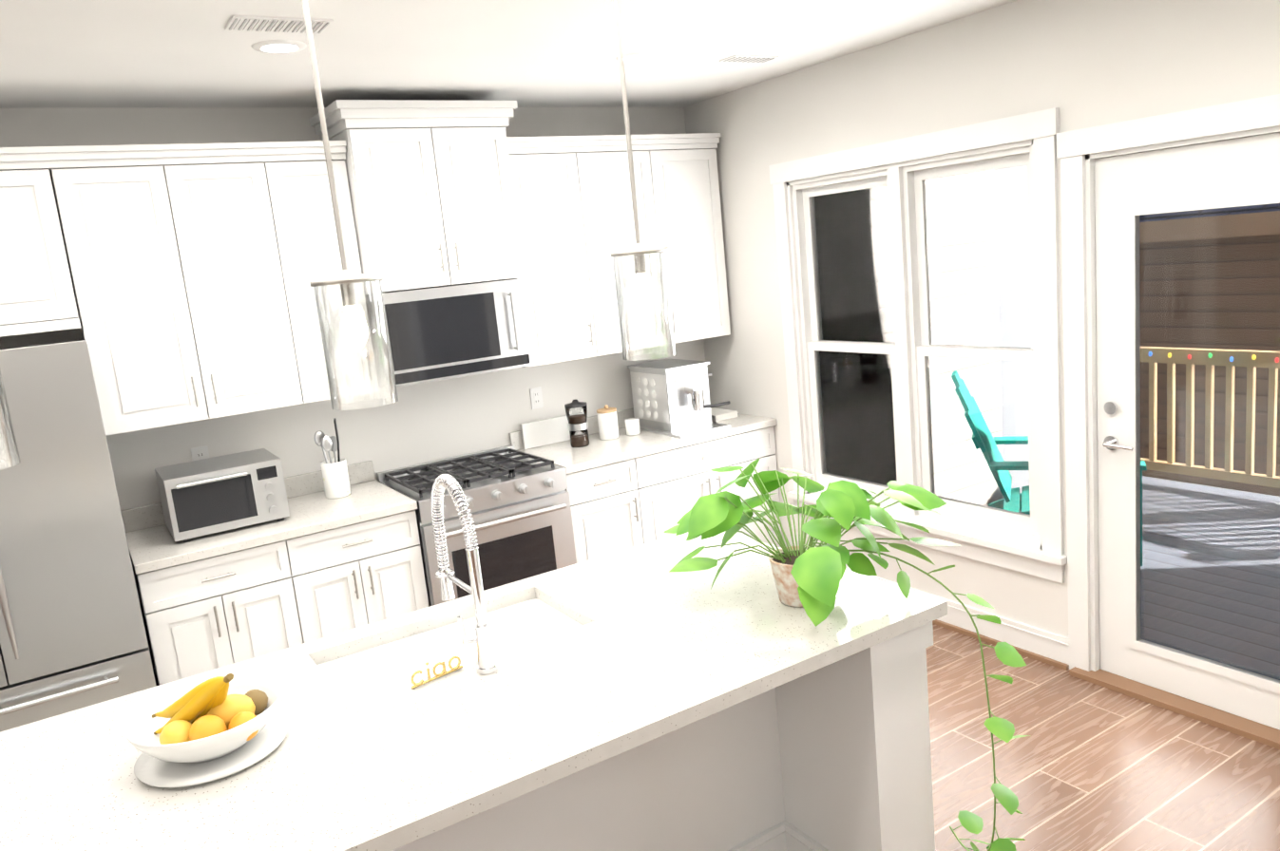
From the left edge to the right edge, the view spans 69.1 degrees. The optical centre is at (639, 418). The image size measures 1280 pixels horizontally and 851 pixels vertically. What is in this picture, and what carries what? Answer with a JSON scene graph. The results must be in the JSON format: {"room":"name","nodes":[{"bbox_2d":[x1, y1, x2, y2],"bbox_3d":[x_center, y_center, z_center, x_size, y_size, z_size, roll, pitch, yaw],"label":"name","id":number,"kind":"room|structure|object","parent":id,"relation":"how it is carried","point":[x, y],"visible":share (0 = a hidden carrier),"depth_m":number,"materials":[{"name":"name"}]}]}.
{"room":"kitchen","nodes":[
{"label":"kitchen","id":0,"kind":"room"},
{"bbox_2d":[0,106,705,511],"bbox_3d":[-3.070,0.191,3.711,8.450,2.735,0.140,-12,12,-31],"label":"wall","id":1,"kind":"structure","parent":0,"point":[416,424],"depth_m":4.62,"materials":[{"name":"paint"}]},
{"bbox_2d":[0,156,83,331],"bbox_3d":[-2.731,-0.635,3.548,0.910,0.607,0.333,-12,12,-31],"label":"upper cabinet","id":2,"kind":"object","parent":1,"relation":"attached to","point":[38,279],"depth_m":3.59,"materials":[{"name":"white wood"}]},
{"bbox_2d":[53,149,323,436],"bbox_3d":[-1.993,-0.546,4.031,0.917,1.092,0.333,-12,12,-31],"label":"upper cabinet","id":3,"kind":"object","parent":1,"relation":"attached to","point":[171,280],"depth_m":3.89,"materials":[{"name":"white wood"}]},
{"bbox_2d":[190,445,209,460],"bbox_3d":[-2.027,0.187,4.291,0.072,0.115,0.008,-12,12,-31],"label":"outlet","id":4,"kind":"object","parent":1,"relation":"attached to","point":[202,452],"depth_m":4.28,"materials":[{"name":"white plastic"}]},
{"bbox_2d":[281,149,378,401],"bbox_3d":[-1.539,-0.641,4.311,0.412,1.092,0.333,-12,12,-31],"label":"upper cabinet","id":5,"kind":"object","parent":1,"relation":"attached to","point":[306,173],"depth_m":4.17,"materials":[{"name":"white wood"}]},
{"bbox_2d":[319,114,528,293],"bbox_3d":[-1.047,-1.029,4.525,0.760,0.764,0.428,-12,12,-31],"label":"upper cabinet","id":6,"kind":"object","parent":1,"relation":"attached to","point":[433,202],"depth_m":4.32,"materials":[{"name":"white wood"}]},
{"bbox_2d":[364,278,533,388],"bbox_3d":[-0.978,-0.434,4.614,0.754,0.439,0.467,-12,12,-31],"label":"microwave","id":7,"kind":"object","parent":6,"relation":"attached to","point":[442,333],"visible":0.9,"depth_m":4.45,"materials":[{"name":"silver metal"}]},
{"bbox_2d":[529,386,543,409],"bbox_3d":[-0.577,-0.115,5.185,0.072,0.115,0.008,-12,12,-31],"label":"outlet","id":8,"kind":"object","parent":1,"relation":"attached to","point":[536,395],"depth_m":5.18,"materials":[{"name":"white plastic"}]},
{"bbox_2d":[513,141,611,367],"bbox_3d":[-0.519,-0.853,4.940,0.480,1.092,0.333,-12,12,-31],"label":"upper cabinet","id":9,"kind":"object","parent":1,"relation":"attached to","point":[567,317],"depth_m":4.81,"materials":[{"name":"white wood"}]},
{"bbox_2d":[589,141,730,353],"bbox_3d":[-0.013,-0.959,5.252,0.972,1.092,0.333,-12,12,-31],"label":"upper cabinet","id":10,"kind":"object","parent":1,"relation":"attached to","point":[677,182],"depth_m":5.16,"materials":[{"name":"white wood"}]},
{"bbox_2d":[0,0,1015,107],"bbox_3d":[0.127,-1.188,1.686,12.200,0.060,10.200,-12,12,-31],"label":"ceiling","id":11,"kind":"structure","parent":0,"point":[195,53],"depth_m":3.54,"materials":[{"name":"paint"}]},
{"bbox_2d":[0,370,20,470],"bbox_3d":[-1.318,-0.446,1.669,0.158,1.109,0.158,-12,12,-31],"label":"pendant light","id":12,"kind":"object","parent":11,"relation":"hanging from","point":[13,455],"visible":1,"depth_m":1.77,"materials":[{"name":"clear glass"}]},
{"bbox_2d":[224,14,306,33],"bbox_3d":[-1.133,-1.225,2.849,0.248,0.030,0.177,-12,12,-31],"label":"ceiling vent","id":13,"kind":"object","parent":11,"relation":"in","point":[268,24],"depth_m":2.93,"materials":[{"name":"metal"}]},
{"bbox_2d":[250,39,306,53],"bbox_3d":[-1.255,-1.293,3.235,0.183,0.008,0.183,-13,13,-37],"label":"recessed light","id":14,"kind":"object","parent":11,"relation":"in","point":[278,47],"depth_m":3.21,"materials":[{"name":"white"}]},
{"bbox_2d":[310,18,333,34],"bbox_3d":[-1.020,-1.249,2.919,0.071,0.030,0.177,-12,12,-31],"label":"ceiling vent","id":15,"kind":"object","parent":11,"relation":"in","point":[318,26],"depth_m":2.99,"materials":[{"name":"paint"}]},
{"bbox_2d":[301,0,398,410],"bbox_3d":[-0.690,-0.577,2.057,0.158,1.109,0.158,-12,12,-31],"label":"pendant light","id":16,"kind":"object","parent":11,"relation":"hanging from","point":[353,330],"visible":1,"depth_m":2.09,"materials":[{"name":"clear glass"}]},
{"bbox_2d":[610,0,676,361],"bbox_3d":[-0.028,-0.715,2.465,0.158,1.109,0.158,-12,12,-31],"label":"pendant light","id":17,"kind":"object","parent":11,"relation":"hanging from","point":[643,297],"visible":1,"depth_m":2.50,"materials":[{"name":"clear glass"}]},
{"bbox_2d":[719,54,778,62],"bbox_3d":[0.482,-1.610,4.115,0.264,0.030,0.140,-12,12,-31],"label":"ceiling vent","id":18,"kind":"object","parent":11,"relation":"in","point":[736,58],"depth_m":4.23,"materials":[{"name":"metal"}]},
{"bbox_2d":[683,0,1279,637],"bbox_3d":[1.384,-0.359,4.341,0.140,2.735,3.760,-12,12,-31],"label":"wall","id":19,"kind":"structure","parent":0,"point":[1086,63],"depth_m":4.06,"materials":[{"name":"paint"}]},
{"bbox_2d":[792,145,1040,542],"bbox_3d":[1.293,-0.353,4.456,0.115,1.660,1.430,-12,12,-31],"label":"kitchen window","id":20,"kind":"structure","parent":19,"relation":"in","point":[869,398],"depth_m":4.56,"materials":[{"name":"white wood"}]},
{"bbox_2d":[845,567,1069,670],"bbox_3d":[1.334,0.911,4.686,0.038,0.135,1.795,-12,12,-31],"label":"baseboard","id":21,"kind":"structure","parent":19,"relation":"attached to","point":[1043,646],"depth_m":4.16,"materials":[{"name":"white wood"}]},
{"bbox_2d":[768,94,1279,749],"bbox_3d":[1.582,-0.104,4.047,0.200,2.300,2.735,-12,12,-31],"label":"door frame","id":22,"kind":"structure","parent":19,"relation":"attached to","point":[1077,153],"depth_m":3.64,"materials":[{"name":"white wood"}]},
{"bbox_2d":[925,624,1279,850],"bbox_3d":[0.397,1.551,2.175,12.200,0.060,10.200,-12,12,-31],"label":"floor","id":23,"kind":"structure","parent":0,"point":[1085,766],"depth_m":3.23,"materials":[{"name":"brown wood"}]},
{"bbox_2d":[0,340,155,732],"bbox_3d":[-2.476,0.641,3.567,0.910,1.790,0.803,-12,12,-31],"label":"refrigerator","id":24,"kind":"object","parent":23,"relation":"on","point":[72,635],"visible":0.65,"depth_m":3.39,"materials":[{"name":"grey metal"}]},
{"bbox_2d":[130,535,320,687],"bbox_3d":[-1.833,0.947,4.136,0.624,0.868,0.617,-12,12,-31],"label":"base cabinet","id":25,"kind":"object","parent":23,"relation":"on","point":[209,614],"depth_m":3.84,"materials":[{"name":"white wood"}]},
{"bbox_2d":[120,408,776,574],"bbox_3d":[-0.768,0.223,4.720,3.274,0.138,0.643,-12,12,-31],"label":"countertop","id":26,"kind":"structure","parent":25,"relation":"on","point":[153,544],"depth_m":4.27,"materials":[{"name":"stone"}]},
{"bbox_2d":[154,448,289,542],"bbox_3d":[-1.827,0.333,4.074,0.460,0.275,0.413,-12,12,-31],"label":"microwave","id":27,"kind":"object","parent":26,"relation":"on","point":[203,497],"visible":1,"depth_m":3.94,"materials":[{"name":"silver metal"}]},
{"bbox_2d":[314,418,351,498],"bbox_3d":[-1.463,0.187,4.417,0.125,0.370,0.122,-12,12,-31],"label":"utensil crock","id":28,"kind":"object","parent":26,"relation":"on","point":[335,479],"visible":1,"depth_m":4.39,"materials":[{"name":"white ceramic"}]},
{"bbox_2d":[520,412,583,449],"bbox_3d":[-0.478,0.064,5.220,0.400,0.140,0.020,-12,12,-31],"label":"serving board","id":29,"kind":"object","parent":26,"relation":"on","point":[544,432],"visible":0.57,"depth_m":5.18,"materials":[{"name":"white ceramic"}]},
{"bbox_2d":[564,399,589,447],"bbox_3d":[-0.340,0.021,5.059,0.124,0.255,0.124,-12,12,-31],"label":"coffee grinder","id":30,"kind":"object","parent":26,"relation":"on","point":[577,422],"visible":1,"depth_m":5.03,"materials":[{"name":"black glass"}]},
{"bbox_2d":[596,404,619,439],"bbox_3d":[-0.180,0.016,5.184,0.111,0.190,0.111,-13,13,-37],"label":"canister","id":31,"kind":"object","parent":26,"relation":"on","point":[607,423],"depth_m":5.14,"materials":[{"name":"white ceramic"}]},
{"bbox_2d":[624,418,640,436],"bbox_3d":[-0.041,0.046,5.240,0.081,0.085,0.081,-14,13,-40],"label":"canister","id":32,"kind":"object","parent":26,"relation":"on","point":[632,427],"depth_m":5.21,"materials":[{"name":"white ceramic"}]},
{"bbox_2d":[627,359,730,438],"bbox_3d":[0.216,-0.132,5.295,0.370,0.365,0.530,-12,12,-31],"label":"espresso machine","id":33,"kind":"object","parent":26,"relation":"on","point":[670,397],"visible":1,"depth_m":5.18,"materials":[{"name":"silver metal"}]},
{"bbox_2d":[710,407,737,421],"bbox_3d":[0.436,-0.027,5.526,0.160,0.035,0.260,-12,12,-31],"label":"dish towel","id":34,"kind":"object","parent":26,"relation":"on","point":[719,414],"visible":0.57,"depth_m":5.43,"materials":[{"name":"white fabric"}]},
{"bbox_2d":[305,510,428,638],"bbox_3d":[-1.409,0.859,4.398,0.632,0.868,0.617,-12,12,-31],"label":"base cabinet","id":35,"kind":"object","parent":23,"relation":"on","point":[372,571],"depth_m":4.13,"materials":[{"name":"white wood"}]},
{"bbox_2d":[376,444,576,607],"bbox_3d":[-0.790,0.705,4.695,0.752,0.945,0.698,-12,12,-31],"label":"range","id":36,"kind":"object","parent":23,"relation":"on","point":[518,502],"visible":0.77,"depth_m":4.47,"materials":[{"name":"silver metal"}]},
{"bbox_2d":[565,455,658,563],"bbox_3d":[-0.299,0.627,5.082,0.482,0.868,0.617,-12,12,-31],"label":"base cabinet","id":37,"kind":"object","parent":23,"relation":"on","point":[612,506],"depth_m":4.80,"materials":[{"name":"white wood"}]},
{"bbox_2d":[372,611,946,850],"bbox_3d":[-0.635,1.160,2.281,2.882,0.870,1.039,-12,12,-31],"label":"kitchen island","id":38,"kind":"object","parent":23,"relation":"on","point":[833,755],"depth_m":2.59,"materials":[{"name":"white"}]},
{"bbox_2d":[0,531,947,850],"bbox_3d":[-0.676,0.713,2.209,2.910,0.038,1.070,-12,12,-31],"label":"island countertop","id":39,"kind":"structure","parent":38,"relation":"on","point":[654,649],"depth_m":2.16,"materials":[{"name":"white stone"}]},
{"bbox_2d":[123,673,287,787],"bbox_3d":[-0.962,0.645,2.060,0.324,0.202,0.324,-12,12,-31],"label":"fruit bowl","id":40,"kind":"object","parent":39,"relation":"on","point":[213,729],"visible":1,"depth_m":2.01,"materials":[{"name":"white ceramic"}]},
{"bbox_2d":[410,655,462,688],"bbox_3d":[-0.511,0.628,2.333,0.145,0.052,0.009,-14,13,-41],"label":"ornament","id":41,"kind":"object","parent":39,"relation":"on","point":[444,672],"visible":0.94,"depth_m":2.33,"materials":[{"name":"gold metal"}]},
{"bbox_2d":[315,592,581,702],"bbox_3d":[-0.509,0.749,2.618,0.724,0.232,0.414,-12,12,-31],"label":"sink","id":42,"kind":"object","parent":39,"relation":"in","point":[387,662],"depth_m":2.64,"materials":[{"name":"white ceramic"}]},
{"bbox_2d":[430,474,498,674],"bbox_3d":[-0.487,0.387,2.408,0.090,0.494,0.289,-12,12,-31],"label":"faucet","id":43,"kind":"object","parent":39,"relation":"on","point":[483,640],"visible":1,"depth_m":2.33,"materials":[{"name":"silver metal"}]},
{"bbox_2d":[663,458,1030,850],"bbox_3d":[0.565,0.753,2.680,0.863,1.336,0.854,-12,12,-31],"label":"pothos plant","id":44,"kind":"object","parent":39,"relation":"on","point":[809,578],"visible":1,"depth_m":2.52,"materials":[{"name":"green plant"}]},
{"bbox_2d":[650,426,781,548],"bbox_3d":[0.223,0.519,5.403,1.006,0.868,0.617,-12,12,-31],"label":"base cabinet","id":45,"kind":"object","parent":23,"relation":"on","point":[680,476],"depth_m":5.10,"materials":[{"name":"white wood"}]},
{"label":"outside","id":46,"kind":"structure","parent":0,"visible":0},
{"bbox_2d":[1019,476,1279,680],"bbox_3d":[2.944,0.820,5.154,2.895,0.120,2.600,-12,12,-31],"label":"deck","id":47,"kind":"object","parent":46,"point":[1252,525],"depth_m":4.86,"materials":[{"name":"grey wood"}]},
{"bbox_2d":[951,370,1146,566],"bbox_3d":[2.375,0.224,5.463,0.990,1.050,0.760,-1,11,23],"label":"outdoor chair","id":48,"kind":"object","parent":47,"relation":"on","point":[1000,463],"depth_m":5.44,"materials":[{"name":"teal paint"}]},
{"bbox_2d":[1139,346,1279,488],"bbox_3d":[4.030,0.022,5.752,0.150,1.025,2.620,-12,12,-31],"label":"railing","id":49,"kind":"object","parent":47,"relation":"on","point":[1243,361],"depth_m":6.11,"materials":[{"name":"beige wood"}]},
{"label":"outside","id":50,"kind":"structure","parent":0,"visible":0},
{"bbox_2d":[877,170,1003,506],"bbox_3d":[1.571,-0.770,5.785,1.790,9.000,0.200,-12,12,-31],"label":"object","id":51,"kind":"structure","parent":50,"point":[992,404],"depth_m":6.02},
{"bbox_2d":[1139,203,1279,496],"bbox_3d":[9.998,-1.099,8.717,7.780,8.996,8.530,-12,12,-31],"label":"house","id":52,"kind":"structure","parent":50,"point":[1244,219],"depth_m":9.08,"materials":[{"name":"brown wood"}]}
]}

